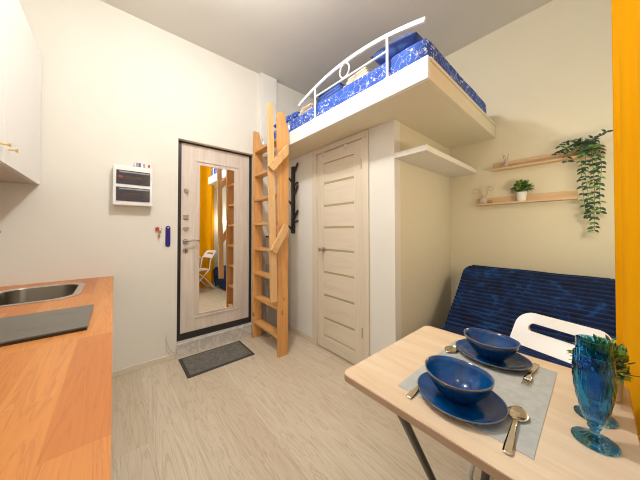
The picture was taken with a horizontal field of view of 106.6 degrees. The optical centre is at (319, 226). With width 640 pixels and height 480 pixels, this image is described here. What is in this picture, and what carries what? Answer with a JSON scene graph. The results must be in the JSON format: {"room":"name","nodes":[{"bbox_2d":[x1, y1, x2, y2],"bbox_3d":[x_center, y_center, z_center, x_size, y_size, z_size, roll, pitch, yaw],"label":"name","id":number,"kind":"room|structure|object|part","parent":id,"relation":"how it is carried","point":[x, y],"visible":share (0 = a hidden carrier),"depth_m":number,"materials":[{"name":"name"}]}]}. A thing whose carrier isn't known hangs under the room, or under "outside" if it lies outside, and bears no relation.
{"room":"studio apartment","nodes":[
{"label":"studio apartment","id":0,"kind":"room"},
{"bbox_2d":[0,0,316,371],"bbox_3d":[-0.993,-0.302,2.855,3.460,3.245,0.100,1,-1,-41],"label":"wall","id":1,"kind":"structure","parent":0,"point":[118,88],"depth_m":2.11,"materials":[{"name":"beige paint"}]},
{"bbox_2d":[112,164,152,206],"bbox_3d":[-1.675,-0.354,2.141,0.280,0.345,0.092,1,-1,-41],"label":"box","id":2,"kind":"object","parent":1,"relation":"attached to","point":[132,186],"visible":1,"depth_m":2.11,"materials":[{"name":"white plastic"}]},
{"bbox_2d":[134,162,151,168],"bbox_3d":[-1.624,-0.549,2.189,0.124,0.048,0.061,1,-1,-41],"label":"box","id":3,"kind":"object","parent":2,"relation":"on","point":[136,164],"visible":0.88,"depth_m":2.16,"materials":[{"name":"white"}]},
{"bbox_2d":[112,353,174,377],"bbox_3d":[-1.851,1.282,2.010,1.090,0.050,0.014,1,-1,-41],"label":"baseboard","id":4,"kind":"structure","parent":1,"relation":"attached to","point":[126,370],"depth_m":2.19,"materials":[{"name":"brown wood"}]},
{"bbox_2d":[155,227,161,237],"bbox_3d":[-1.549,0.057,2.286,0.055,0.108,0.026,1,-1,-41],"label":"keys","id":5,"kind":"object","parent":1,"relation":"hanging from","point":[156,228],"visible":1,"depth_m":2.28,"materials":[{"name":"red metal"}]},
{"bbox_2d":[165,226,170,246],"bbox_3d":[-1.489,0.100,2.338,0.042,0.205,0.011,1,-1,-41],"label":"hanging shoehorn","id":6,"kind":"object","parent":1,"relation":"hanging from","point":[167,229],"visible":1,"depth_m":2.34,"materials":[{"name":"blue plastic"}]},
{"bbox_2d":[176,322,251,357],"bbox_3d":[-1.154,1.252,2.667,0.807,0.132,0.108,1,-1,-41],"label":"step","id":7,"kind":"structure","parent":1,"relation":"attached to","point":[185,347],"depth_m":2.60,"materials":[{"name":"tile"}]},
{"bbox_2d":[177,140,251,341],"bbox_3d":[-1.148,0.138,2.702,0.805,2.095,0.097,1,-1,-41],"label":"door","id":8,"kind":"structure","parent":1,"relation":"in","point":[215,184],"depth_m":2.68,"materials":[{"name":"beige wood"}]},
{"bbox_2d":[198,164,234,313],"bbox_3d":[-1.168,0.140,2.714,0.398,1.628,0.008,1,-1,-41],"label":"mirror","id":9,"kind":"object","parent":8,"relation":"attached to","point":[216,183],"depth_m":2.71,"materials":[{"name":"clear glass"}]},
{"bbox_3d":[-1.159,0.135,2.720,0.492,1.702,0.010,1,-1,-41],"label":"molding","id":10,"kind":"part","parent":8,"relation":"part of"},
{"bbox_2d":[259,72,276,332],"bbox_3d":[-0.664,-0.299,3.040,0.226,3.245,0.050,1,-1,-41],"label":"column","id":11,"kind":"structure","parent":0,"point":[267,84],"depth_m":3.00,"materials":[{"name":"white paint"}]},
{"bbox_2d":[111,329,495,479],"bbox_3d":[0.034,1.348,1.639,3.660,0.100,3.236,1,-1,-41],"label":"floor","id":12,"kind":"structure","parent":0,"point":[295,415],"depth_m":1.53,"materials":[{"name":"beige laminate"}]},
{"bbox_2d":[178,340,254,378],"bbox_3d":[-1.028,1.307,2.391,0.616,0.010,0.396,1,-1,-41],"label":"door mat","id":13,"kind":"object","parent":12,"relation":"on","point":[199,363],"visible":1,"depth_m":2.35,"materials":[{"name":"grey fabric"}]},
{"bbox_2d":[252,103,289,357],"bbox_3d":[-0.594,0.057,2.600,0.292,2.516,0.674,1,-1,-41],"label":"ladder","id":14,"kind":"object","parent":12,"relation":"on","point":[278,267],"visible":1,"depth_m":2.43,"materials":[{"name":"brown wood"}]},
{"bbox_3d":[-0.469,-0.232,2.331,0.114,1.948,0.028,1,-1,-41],"label":"handrail","id":15,"kind":"part","parent":14,"relation":"part of","materials":[{"name":"brown wood"}]},
{"bbox_2d":[266,236,276,336],"bbox_3d":[-0.541,0.719,2.954,0.265,1.205,0.064,1,-1,-41],"label":"board","id":16,"kind":"object","parent":12,"relation":"on","point":[271,313],"visible":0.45,"depth_m":2.86,"materials":[{"name":"grey"}]},
{"bbox_3d":[-0.542,0.299,2.962,0.255,0.325,0.056,1,-1,-41],"label":"panel","id":17,"kind":"part","parent":16,"relation":"part of","materials":[{"name":"grey"}]},
{"bbox_2d":[344,326,639,479],"bbox_3d":[0.553,0.908,0.827,0.670,0.750,0.680,1,-1,-41],"label":"dining table","id":18,"kind":"object","parent":12,"relation":"on","point":[559,455],"visible":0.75,"depth_m":0.64,"materials":[{"name":"brown wood"}]},
{"bbox_3d":[0.406,0.913,0.842,0.458,0.725,0.025,1,-1,-41],"label":"leg","id":19,"kind":"part","parent":18,"relation":"part of","materials":[{"name":"grey metal"}]},
{"bbox_2d":[398,340,556,459],"bbox_3d":[0.561,0.532,0.832,0.504,0.002,0.341,1,-1,-41],"label":"placemat","id":20,"kind":"object","parent":18,"relation":"on","point":[534,399],"visible":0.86,"depth_m":0.75,"materials":[{"name":"grey fabric"}]},
{"bbox_2d":[406,385,418,398],"bbox_3d":[0.347,0.525,0.800,0.198,0.010,0.024,1,-1,-41],"label":"fork","id":21,"kind":"object","parent":20,"relation":"on","point":[414,391],"visible":0.4,"depth_m":0.75,"materials":[{"name":"gold metal"}]},
{"bbox_2d":[444,338,465,351],"bbox_3d":[0.614,0.528,1.064,0.200,0.012,0.050,1,-1,-38],"label":"spoon","id":22,"kind":"object","parent":20,"relation":"on","point":[453,348],"visible":0.73,"depth_m":1.03,"materials":[{"name":"gold"}]},
{"bbox_2d":[444,346,457,351],"bbox_3d":[0.561,0.530,1.022,0.067,0.008,0.050,1,-1,-38],"label":"bowl","id":23,"kind":"object","parent":22,"relation":"on","point":[448,348],"depth_m":1.03,"materials":[{"name":"gold metal"}]},
{"bbox_2d":[417,372,508,424],"bbox_3d":[0.421,0.516,0.724,0.220,0.024,0.238,1,-1,-37],"label":"plate","id":24,"kind":"object","parent":20,"relation":"on","point":[493,409],"visible":0.68,"depth_m":0.68,"materials":[{"name":"ceramic"}]},
{"bbox_2d":[425,355,494,405],"bbox_3d":[0.421,0.482,0.729,0.173,0.082,0.187,1,-1,-35],"label":"bowl","id":25,"kind":"object","parent":24,"relation":"on","point":[464,383],"visible":1,"depth_m":0.75,"materials":[{"name":"ceramic"}]},
{"bbox_2d":[456,339,532,370],"bbox_3d":[0.689,0.520,0.961,0.206,0.024,0.256,1,-1,-36],"label":"plate","id":26,"kind":"object","parent":20,"relation":"on","point":[518,362],"visible":0.67,"depth_m":0.93,"materials":[{"name":"ceramic"}]},
{"bbox_2d":[464,328,520,361],"bbox_3d":[0.685,0.485,0.959,0.164,0.082,0.189,1,-1,-34],"label":"bowl","id":27,"kind":"object","parent":26,"relation":"on","point":[490,345],"visible":1,"depth_m":0.95,"materials":[{"name":"ceramic"}]},
{"bbox_2d":[502,406,529,454],"bbox_3d":[0.503,0.521,0.619,0.200,0.012,0.050,1,-1,-44],"label":"spoon","id":28,"kind":"object","parent":20,"relation":"on","point":[517,413],"visible":0.95,"depth_m":0.62,"materials":[{"name":"gold metal"}]},
{"bbox_3d":[0.480,0.519,0.596,0.136,0.010,0.019,1,-1,-44],"label":"handle","id":29,"kind":"part","parent":28,"relation":"part of","materials":[{"name":"beige"}]},
{"bbox_2d":[508,406,529,421],"bbox_3d":[0.551,0.523,0.664,0.067,0.008,0.050,1,-1,-44],"label":"bowl","id":30,"kind":"object","parent":28,"relation":"on","point":[517,413],"depth_m":0.66,"materials":[{"name":"gold metal"}]},
{"bbox_2d":[521,363,538,385],"bbox_3d":[0.754,0.524,0.852,0.198,0.010,0.024,1,-1,-40],"label":"fork","id":31,"kind":"object","parent":20,"relation":"on","point":[528,377],"visible":0.97,"depth_m":0.83,"materials":[{"name":"gold metal"}]},
{"bbox_3d":[0.770,0.524,0.866,0.156,0.010,0.024,1,-1,-40],"label":"handle","id":32,"kind":"part","parent":31,"relation":"part of","materials":[{"name":"beige"}]},
{"bbox_3d":[0.571,0.913,0.832,0.590,0.728,0.025,1,-1,-41],"label":"leg","id":33,"kind":"part","parent":18,"relation":"part of","materials":[{"name":"grey metal"}]},
{"bbox_2d":[571,347,621,455],"bbox_3d":[0.673,0.421,0.586,0.082,0.212,0.082,-1,-1,43],"label":"goblet","id":34,"kind":"object","parent":18,"relation":"on","point":[594,373],"visible":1,"depth_m":0.57,"materials":[{"name":"teal glass"}]},
{"bbox_2d":[574,334,618,427],"bbox_3d":[0.762,0.423,0.663,0.082,0.212,0.082,-1,-1,32],"label":"goblet","id":35,"kind":"object","parent":18,"relation":"on","point":[584,341],"visible":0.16,"depth_m":0.66,"materials":[{"name":"teal glass"}]},
{"bbox_2d":[566,334,639,401],"bbox_3d":[0.887,0.437,0.754,0.178,0.187,0.157,1,-1,-41],"label":"potted plant","id":36,"kind":"object","parent":18,"relation":"on","point":[620,351],"visible":0.4,"depth_m":0.71,"materials":[{"name":"green plant"}]},
{"bbox_3d":[0.893,0.491,0.746,0.078,0.078,0.078,1,-1,-41],"label":"pot","id":37,"kind":"part","parent":36,"relation":"part of","materials":[{"name":"white ceramic"}]},
{"bbox_2d":[440,265,615,368],"bbox_3d":[1.464,0.837,1.753,1.103,0.922,0.995,1,-1,-41],"label":"sofa","id":38,"kind":"object","parent":12,"relation":"on","point":[489,298],"visible":0.22,"depth_m":1.86,"materials":[{"name":"blue fabric"}]},
{"bbox_3d":[1.350,1.042,1.690,0.852,0.415,0.935,1,-1,-41],"label":"seat","id":39,"kind":"part","parent":38,"relation":"part of","materials":[{"name":"fabric"}]},
{"bbox_2d":[467,313,611,479],"bbox_3d":[0.952,0.865,1.044,0.484,0.823,0.344,0,-1,-23],"label":"folding chair","id":40,"kind":"object","parent":12,"relation":"on","point":[521,332],"visible":0.1,"depth_m":1.14,"materials":[{"name":"white plastic"}]},
{"bbox_3d":[0.848,0.929,1.169,0.370,0.694,0.023,0,-1,-23],"label":"leg","id":41,"kind":"part","parent":40,"relation":"part of","materials":[{"name":"white paint"}]},
{"bbox_3d":[1.116,0.526,1.122,0.124,0.142,0.344,0,-1,-23],"label":"backrest","id":42,"kind":"part","parent":40,"relation":"part of","materials":[{"name":"white plastic"}]},
{"bbox_2d":[100,0,552,99],"bbox_3d":[0.029,-1.997,1.698,3.660,0.100,3.236,1,-1,-41],"label":"ceiling","id":43,"kind":"structure","parent":0,"point":[295,43],"depth_m":2.29,"materials":[{"name":"paint"}]},
{"bbox_2d":[288,119,401,355],"bbox_3d":[0.087,0.227,2.596,0.090,2.174,1.690,1,-1,-41],"label":"wall","id":44,"kind":"structure","parent":0,"point":[384,139],"depth_m":2.06,"materials":[{"name":"white paint"}]},
{"bbox_2d":[288,162,298,233],"bbox_3d":[-0.338,-0.345,2.983,0.221,0.873,0.063,-1,-1,38],"label":"coat rack","id":45,"kind":"object","parent":44,"relation":"attached to","point":[293,169],"visible":0.92,"depth_m":2.98,"materials":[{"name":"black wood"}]},
{"bbox_2d":[288,324,311,341],"bbox_3d":[-0.290,1.291,2.936,0.014,0.060,0.651,1,-1,-41],"label":"baseboard","id":46,"kind":"structure","parent":44,"relation":"attached to","point":[293,329],"depth_m":2.86,"materials":[{"name":"brown wood"}]},
{"bbox_2d":[312,129,369,364],"bbox_3d":[0.188,0.225,2.421,0.162,2.171,0.791,1,-1,-41],"label":"door","id":47,"kind":"structure","parent":44,"relation":"in","point":[341,281],"depth_m":2.38,"materials":[{"name":"brown wood"}]},
{"bbox_3d":[0.194,0.250,2.425,0.036,2.098,0.435,1,-1,-41],"label":"rail panel","id":48,"kind":"part","parent":47,"relation":"part of","materials":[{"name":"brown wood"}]},
{"bbox_2d":[263,55,495,160],"bbox_3d":[0.513,-0.928,2.664,1.442,0.138,2.072,1,-1,-41],"label":"platform","id":49,"kind":"object","parent":44,"relation":"on","point":[421,96],"visible":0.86,"depth_m":1.90,"materials":[{"name":"beige paint"}]},
{"bbox_2d":[298,17,425,118],"bbox_3d":[0.217,-1.181,1.937,0.038,0.342,1.303,1,-1,-41],"label":"bed rail","id":50,"kind":"object","parent":49,"relation":"attached to","point":[422,20],"visible":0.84,"depth_m":1.79,"materials":[{"name":"white metal"}]},
{"bbox_3d":[-0.045,-1.144,2.232,0.020,0.279,0.021,1,-1,-41],"label":"post","id":51,"kind":"part","parent":50,"relation":"part of","materials":[{"name":"white metal"}]},
{"bbox_3d":[0.464,-1.157,1.643,0.020,0.284,0.021,1,-1,-41],"label":"post","id":52,"kind":"part","parent":50,"relation":"part of","materials":[{"name":"white metal"}]},
{"bbox_2d":[274,38,485,138],"bbox_3d":[0.469,-1.079,2.618,1.251,0.161,2.000,1,-1,-41],"label":"mattress","id":53,"kind":"object","parent":49,"relation":"on","point":[424,47],"visible":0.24,"depth_m":1.78,"materials":[{"name":"blue fabric"}]},
{"bbox_2d":[274,112,299,127],"bbox_3d":[-0.289,-1.232,2.865,0.360,0.132,0.500,1,-1,-44],"label":"pillow","id":54,"kind":"object","parent":53,"relation":"on","point":[294,115],"visible":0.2,"depth_m":2.66,"materials":[{"name":"blue fabric"}]},
{"bbox_2d":[298,103,313,115],"bbox_3d":[0.018,-1.212,2.621,0.481,0.100,0.230,1,-1,-41],"label":"folded blanket","id":55,"kind":"object","parent":53,"relation":"on","point":[309,106],"visible":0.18,"depth_m":2.46,"materials":[{"name":"beige fabric"}]},
{"bbox_2d":[316,82,344,104],"bbox_3d":[0.234,-1.233,2.365,0.482,0.135,0.360,1,-1,-41],"label":"folded blanket","id":56,"kind":"object","parent":53,"relation":"on","point":[336,88],"visible":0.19,"depth_m":2.19,"materials":[{"name":"blue fabric"}]},
{"bbox_2d":[343,67,370,87],"bbox_3d":[0.445,-1.220,2.092,0.430,0.101,0.270,1,-1,-41],"label":"folded blanket","id":57,"kind":"object","parent":53,"relation":"on","point":[365,70],"visible":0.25,"depth_m":1.94,"materials":[{"name":"beige fabric"}]},
{"bbox_2d":[370,32,423,65],"bbox_3d":[0.624,-1.285,1.792,0.337,0.161,0.362,1,-1,-44],"label":"pillow","id":58,"kind":"object","parent":53,"relation":"on","point":[398,45],"visible":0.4,"depth_m":1.66,"materials":[{"name":"blue fabric"}]},
{"bbox_2d":[400,123,450,337],"bbox_3d":[1.034,0.222,2.356,1.031,2.174,0.090,1,-1,-41],"label":"wall","id":59,"kind":"structure","parent":0,"point":[425,194],"depth_m":2.25,"materials":[{"name":"beige paint"}]},
{"bbox_2d":[394,144,476,177],"bbox_3d":[1.115,-0.569,2.206,1.120,0.044,0.263,1,-1,-41],"label":"shelf","id":60,"kind":"object","parent":59,"relation":"attached to","point":[427,157],"visible":1,"depth_m":2.05,"materials":[{"name":"white wood"}]},
{"bbox_2d":[444,0,614,305],"bbox_3d":[1.379,-0.306,2.831,0.100,3.245,3.236,1,-1,-41],"label":"wall","id":61,"kind":"structure","parent":0,"point":[544,77],"depth_m":2.11,"materials":[{"name":"beige paint"}]},
{"bbox_2d":[474,190,577,205],"bbox_3d":[1.821,-0.248,2.167,0.094,0.076,0.706,1,-1,-41],"label":"wall shelf","id":62,"kind":"object","parent":61,"relation":"attached to","point":[564,195],"visible":0.96,"depth_m":2.09,"materials":[{"name":"brown wood"}]},
{"bbox_2d":[473,186,492,203],"bbox_3d":[1.630,-0.308,2.382,0.072,0.174,0.170,0,-1,-25],"label":"vase","id":63,"kind":"object","parent":62,"relation":"on","point":[483,200],"visible":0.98,"depth_m":2.35,"materials":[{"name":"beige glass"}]},
{"bbox_2d":[508,179,533,200],"bbox_3d":[1.805,-0.327,2.146,0.143,0.202,0.191,1,-1,-41],"label":"potted plant","id":64,"kind":"object","parent":62,"relation":"on","point":[521,195],"visible":0.98,"depth_m":2.13,"materials":[{"name":"green plant"}]},
{"bbox_3d":[1.820,-0.267,2.155,0.080,0.082,0.080,1,-1,-41],"label":"pot","id":65,"kind":"part","parent":64,"relation":"part of","materials":[{"name":"white ceramic"}]},
{"bbox_2d":[491,146,603,171],"bbox_3d":[1.914,-0.578,2.065,0.094,0.080,0.702,1,-1,-41],"label":"wall shelf","id":66,"kind":"object","parent":61,"relation":"attached to","point":[544,159],"visible":0.8,"depth_m":2.08,"materials":[{"name":"brown wood"}]},
{"bbox_2d":[503,154,508,166],"bbox_3d":[1.753,-0.614,2.249,0.040,0.128,0.040,0,-1,-29],"label":"reed diffuser","id":67,"kind":"object","parent":66,"relation":"on","point":[505,164],"visible":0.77,"depth_m":2.24,"materials":[{"name":"pink glass"}]},
{"bbox_2d":[552,129,612,232],"bbox_3d":[2.026,-0.337,1.850,0.147,0.778,0.342,1,-1,-41],"label":"trailing plant","id":68,"kind":"object","parent":66,"relation":"on","point":[585,146],"visible":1,"depth_m":1.79,"materials":[{"name":"green plant"}]},
{"bbox_3d":[1.055,-0.347,0.482,3.460,3.245,0.100,1,-1,-41],"label":"wall","id":69,"kind":"structure","parent":0,"visible":0},
{"bbox_3d":[0.666,-1.807,0.328,2.400,0.024,0.130,1,-1,-41],"label":"curtain rod","id":70,"kind":"object","parent":69,"relation":"attached to","visible":0},
{"bbox_2d":[611,0,639,440],"bbox_3d":[1.070,-0.254,0.811,0.815,3.030,0.086,1,-1,-41],"label":"curtain","id":71,"kind":"object","parent":70,"relation":"hanging from","point":[625,14],"visible":0.82,"depth_m":0.83,"materials":[{"name":"fabric"}]},
{"bbox_3d":[-1.317,-0.343,0.506,0.100,3.245,3.236,1,-1,-41],"label":"wall","id":72,"kind":"structure","parent":0,"visible":0},
{"bbox_2d":[0,0,41,184],"bbox_3d":[-1.683,-0.816,1.189,0.224,0.980,1.525,1,-1,-41],"label":"upper cabinet","id":73,"kind":"object","parent":72,"relation":"attached to","point":[20,55],"visible":1,"depth_m":1.41,"materials":[{"name":"white paint"}]},
{"bbox_3d":[-1.382,-0.820,0.941,0.020,0.980,0.758,1,-1,-41],"label":"door","id":74,"kind":"part","parent":73,"relation":"part of","materials":[{"name":"white paint"}]},
{"bbox_3d":[-1.565,-0.408,1.190,0.036,0.022,0.021,1,-1,-41],"label":"knob","id":75,"kind":"part","parent":73,"relation":"part of","materials":[{"name":"gold metal"}]},
{"bbox_3d":[-1.704,-0.332,1.161,0.167,0.012,1.525,1,-1,-41],"label":"panel","id":76,"kind":"part","parent":73,"relation":"part of","materials":[{"name":"beige wood"}]},
{"bbox_3d":[-1.738,0.884,1.519,0.572,0.828,0.892,1,-1,-41],"label":"base cabinet","id":77,"kind":"object","parent":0,"visible":0},
{"bbox_2d":[0,276,112,479],"bbox_3d":[-1.053,0.428,0.743,0.615,0.038,2.994,1,-1,-41],"label":"countertop","id":78,"kind":"structure","parent":77,"relation":"on","point":[56,391],"depth_m":0.57,"materials":[{"name":"orange wood"}]},
{"bbox_2d":[0,283,84,307],"bbox_3d":[-1.772,0.498,1.487,0.420,0.160,0.570,1,-1,-41],"label":"sink","id":79,"kind":"object","parent":78,"relation":"in","point":[27,295],"visible":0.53,"depth_m":1.64,"materials":[{"name":"silver metal"}]},
{"bbox_2d":[0,304,93,346],"bbox_3d":[-1.242,0.404,0.920,0.520,0.016,0.374,1,-1,-41],"label":"induction hob","id":80,"kind":"object","parent":78,"relation":"in","point":[17,329],"visible":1,"depth_m":0.96,"materials":[{"name":"black glass"}]}
]}

